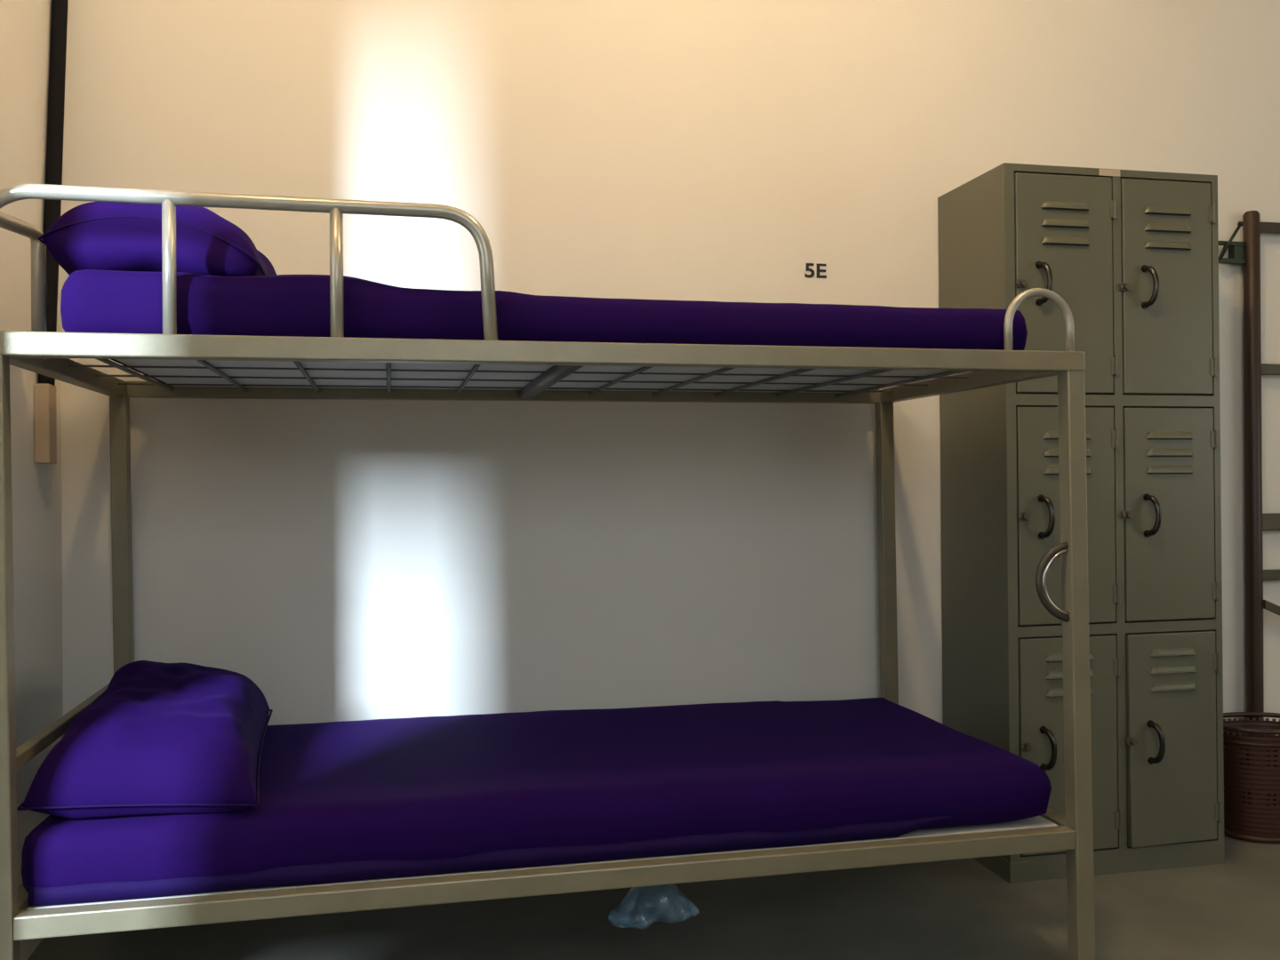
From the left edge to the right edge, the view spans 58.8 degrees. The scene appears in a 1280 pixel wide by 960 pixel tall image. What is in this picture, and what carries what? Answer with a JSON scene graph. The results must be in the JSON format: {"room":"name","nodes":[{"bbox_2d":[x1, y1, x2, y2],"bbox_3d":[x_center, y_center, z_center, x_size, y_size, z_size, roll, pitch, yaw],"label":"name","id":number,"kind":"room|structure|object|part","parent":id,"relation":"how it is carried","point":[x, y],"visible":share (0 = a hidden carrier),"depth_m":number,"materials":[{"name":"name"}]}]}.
{"room":"dormitory","nodes":[
{"label":"dormitory","id":0,"kind":"room"},
{"bbox_2d":[0,0,63,959],"bbox_3d":[-0.862,-0.538,0.064,0.120,3.100,5.720,0,0,-12],"label":"wall","id":1,"kind":"structure","parent":0,"point":[25,25],"depth_m":2.46,"materials":[{"name":"paint"}]},
{"bbox_2d":[33,0,68,463],"bbox_3d":[-1.339,-0.672,2.598,0.036,1.272,0.197,0,0,-12],"label":"pole","id":2,"kind":"object","parent":1,"relation":"attached to","point":[44,391],"visible":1,"depth_m":2.57,"materials":[{"name":"black metal"}]},
{"bbox_2d":[27,833,1279,959],"bbox_3d":[0.262,1.053,0.241,7.800,0.100,5.840,0,0,-12],"label":"floor","id":3,"kind":"structure","parent":0,"point":[953,909],"depth_m":2.59,"materials":[{"name":"concrete"}]},
{"bbox_2d":[0,184,1095,959],"bbox_3d":[-0.185,0.264,2.466,2.005,1.501,0.912,0,0,-12],"label":"bunk bed","id":4,"kind":"object","parent":3,"relation":"on","point":[41,351],"visible":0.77,"depth_m":2.08,"materials":[{"name":"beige metal"}]},
{"bbox_3d":[-1.033,0.391,1.834,0.050,1.256,0.038,0,0,-12],"label":"post","id":5,"kind":"part","parent":4,"relation":"part of","materials":[{"name":"silver metal"}]},
{"bbox_3d":[-1.121,0.722,2.259,0.035,0.038,0.834,0,0,-12],"label":"rail","id":6,"kind":"part","parent":4,"relation":"part of","materials":[{"name":"silver metal"}]},
{"bbox_3d":[-1.125,0.471,2.260,0.022,0.024,0.834,0,0,-12],"label":"head rail","id":7,"kind":"part","parent":4,"relation":"part of","materials":[{"name":"silver metal"}]},
{"bbox_3d":[-1.137,-0.216,2.260,0.035,0.038,0.834,0,0,-12],"label":"rail","id":8,"kind":"part","parent":4,"relation":"part of","materials":[{"name":"silver metal"}]},
{"bbox_3d":[-1.220,0.395,2.686,0.050,1.256,0.038,0,0,-12],"label":"post","id":9,"kind":"part","parent":4,"relation":"part of","materials":[{"name":"silver metal"}]},
{"bbox_3d":[-0.685,-0.352,2.020,0.844,0.264,0.228,0,0,-12],"label":"guard rail","id":10,"kind":"part","parent":4,"relation":"part of","materials":[{"name":"silver metal"}]},
{"bbox_3d":[-0.282,-0.221,2.895,1.904,0.038,0.035,0,0,-12],"label":"rail","id":11,"kind":"part","parent":4,"relation":"part of","materials":[{"name":"silver metal"}]},
{"bbox_2d":[21,697,1051,906],"bbox_3d":[-0.181,0.634,2.464,1.899,0.125,0.824,0,0,-12],"label":"mattress","id":12,"kind":"object","parent":4,"relation":"on","point":[344,801],"visible":0.87,"depth_m":2.15,"materials":[{"name":"purple fabric"}]},
{"bbox_2d":[17,660,272,818],"bbox_3d":[-0.918,0.481,2.271,0.390,0.197,0.737,0,0,-12],"label":"pillow","id":13,"kind":"object","parent":12,"relation":"on","point":[162,738],"visible":1,"depth_m":1.98,"materials":[{"name":"purple fabric"}]},
{"bbox_3d":[-0.095,-0.226,2.042,1.980,0.039,0.038,0,0,-12],"label":"rail","id":14,"kind":"part","parent":4,"relation":"part of","materials":[{"name":"silver metal"}]},
{"bbox_3d":[-0.172,0.703,2.459,1.882,0.011,0.810,0,0,-12],"label":"board","id":15,"kind":"part","parent":4,"relation":"part of","materials":[{"name":"grey metal"}]},
{"bbox_2d":[60,269,1027,392],"bbox_3d":[-0.182,-0.297,2.489,1.791,0.134,0.866,0,0,-12],"label":"mattress","id":16,"kind":"object","parent":4,"relation":"on","point":[92,300],"visible":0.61,"depth_m":2.09,"materials":[{"name":"purple fabric"}]},
{"bbox_2d":[37,201,276,276],"bbox_3d":[-0.879,-0.435,2.171,0.394,0.155,0.419,0,0,-12],"label":"pillow","id":17,"kind":"object","parent":16,"relation":"on","point":[98,236],"visible":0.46,"depth_m":1.99,"materials":[{"name":"purple fabric"}]},
{"bbox_3d":[-0.079,0.713,2.042,1.904,0.038,0.035,0,0,-12],"label":"rail","id":18,"kind":"part","parent":4,"relation":"part of","materials":[{"name":"silver metal"}]},
{"bbox_3d":[0.677,0.381,3.102,0.050,1.256,0.038,0,0,-12],"label":"post","id":19,"kind":"part","parent":4,"relation":"part of","materials":[{"name":"silver metal"}]},
{"bbox_3d":[0.759,-0.231,2.677,0.035,0.038,0.834,0,0,-12],"label":"rail","id":20,"kind":"part","parent":4,"relation":"part of","materials":[{"name":"silver metal"}]},
{"bbox_3d":[0.776,0.708,2.676,0.035,0.038,0.834,0,0,-12],"label":"rail","id":21,"kind":"part","parent":4,"relation":"part of","materials":[{"name":"silver metal"}]},
{"bbox_3d":[0.864,0.377,2.251,0.050,1.256,0.038,0,0,-12],"label":"post","id":22,"kind":"part","parent":4,"relation":"part of","materials":[{"name":"silver metal"}]},
{"bbox_2d":[608,884,699,927],"bbox_3d":[0.026,0.793,2.238,0.176,0.166,0.105,0,0,-12],"label":"plastic bag","id":23,"kind":"object","parent":3,"relation":"on","point":[626,921],"visible":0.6,"depth_m":2.23,"materials":[{"name":"blue"}]},
{"bbox_2d":[937,162,1224,883],"bbox_3d":[1.185,0.105,3.053,0.619,1.800,0.401,0,0,-12],"label":"locker","id":24,"kind":"object","parent":3,"relation":"on","point":[1132,256],"visible":0.88,"depth_m":2.92,"materials":[{"name":"metal"}]},
{"bbox_3d":[1.011,-0.494,2.842,0.019,0.113,0.045,0,0,-25],"label":"handle","id":25,"kind":"part","parent":24,"relation":"part of","materials":[{"name":"silver metal"}]},
{"bbox_3d":[1.016,0.093,2.840,0.019,0.113,0.045,0,0,-25],"label":"handle","id":26,"kind":"part","parent":24,"relation":"part of","materials":[{"name":"silver metal"}]},
{"bbox_3d":[1.021,0.674,2.838,0.019,0.113,0.045,0,0,-25],"label":"handle","id":27,"kind":"part","parent":24,"relation":"part of","materials":[{"name":"silver metal"}]},
{"bbox_3d":[1.074,-0.496,2.885,0.271,0.552,0.018,0,0,-12],"label":"door","id":28,"kind":"part","parent":24,"relation":"part of","materials":[{"name":"metal"}]},
{"bbox_3d":[1.079,0.089,2.883,0.271,0.548,0.018,0,0,-12],"label":"door","id":29,"kind":"part","parent":24,"relation":"part of","materials":[{"name":"metal"}]},
{"bbox_3d":[1.084,0.668,2.881,0.271,0.542,0.018,0,0,-12],"label":"door","id":30,"kind":"part","parent":24,"relation":"part of","materials":[{"name":"metal"}]},
{"bbox_3d":[1.305,-0.496,2.906,0.019,0.113,0.045,0,0,-25],"label":"handle","id":31,"kind":"part","parent":24,"relation":"part of","materials":[{"name":"silver metal"}]},
{"bbox_3d":[1.310,0.091,2.904,0.019,0.113,0.045,0,0,-25],"label":"handle","id":32,"kind":"part","parent":24,"relation":"part of","materials":[{"name":"silver metal"}]},
{"bbox_3d":[1.316,0.672,2.896,0.019,0.113,0.045,0,0,-25],"label":"handle","id":33,"kind":"part","parent":24,"relation":"part of","materials":[{"name":"silver metal"}]},
{"bbox_3d":[1.365,-0.499,2.948,0.261,0.552,0.018,0,0,-12],"label":"door","id":34,"kind":"part","parent":24,"relation":"part of","materials":[{"name":"metal"}]},
{"bbox_3d":[1.369,0.087,2.946,0.261,0.548,0.018,0,0,-12],"label":"door","id":35,"kind":"part","parent":24,"relation":"part of","materials":[{"name":"metal"}]},
{"bbox_3d":[1.375,0.666,2.939,0.262,0.542,0.025,0,0,-13],"label":"door","id":36,"kind":"part","parent":24,"relation":"part of","materials":[{"name":"metal"}]},
{"bbox_2d":[1223,712,1279,842],"bbox_3d":[1.762,0.840,3.215,0.315,0.319,0.249,0,0,-12],"label":"laundry basket","id":37,"kind":"object","parent":3,"relation":"on","point":[1252,762],"visible":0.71,"depth_m":3.13,"materials":[{"name":"red plastic"}]},
{"bbox_2d":[1242,210,1279,734],"bbox_3d":[2.118,0.100,3.437,0.655,1.798,0.052,0,0,-12],"label":"clothes rack","id":38,"kind":"object","parent":3,"relation":"on","point":[1256,522],"visible":0.91,"depth_m":3.36,"materials":[{"name":"brown metal"}]},
{"bbox_3d":[1.822,0.102,3.376,0.051,1.798,0.045,0,0,-12],"label":"post","id":39,"kind":"part","parent":38,"relation":"part of","materials":[{"name":"brown wood"}]},
{"bbox_2d":[59,0,1279,735],"bbox_3d":[1.026,-0.543,3.320,4.964,3.100,0.170,0,0,-12],"label":"wall","id":40,"kind":"structure","parent":0,"point":[350,560],"depth_m":2.98,"materials":[{"name":"paint"}]},
{"bbox_2d":[804,263,826,278],"bbox_3d":[0.481,-0.573,3.112,0.063,0.040,0.002,0,0,-12],"label":"sign","id":41,"kind":"object","parent":40,"relation":"attached to","point":[819,270],"depth_m":3.11,"materials":[{"name":"black"}]},
{"bbox_2d":[1218,221,1246,263],"bbox_3d":[1.651,-0.696,3.323,0.320,0.111,0.093,0,0,-12],"label":"coat hook rack","id":42,"kind":"object","parent":40,"relation":"attached to","point":[1236,250],"visible":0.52,"depth_m":3.37,"materials":[{"name":"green metal"}]}
]}

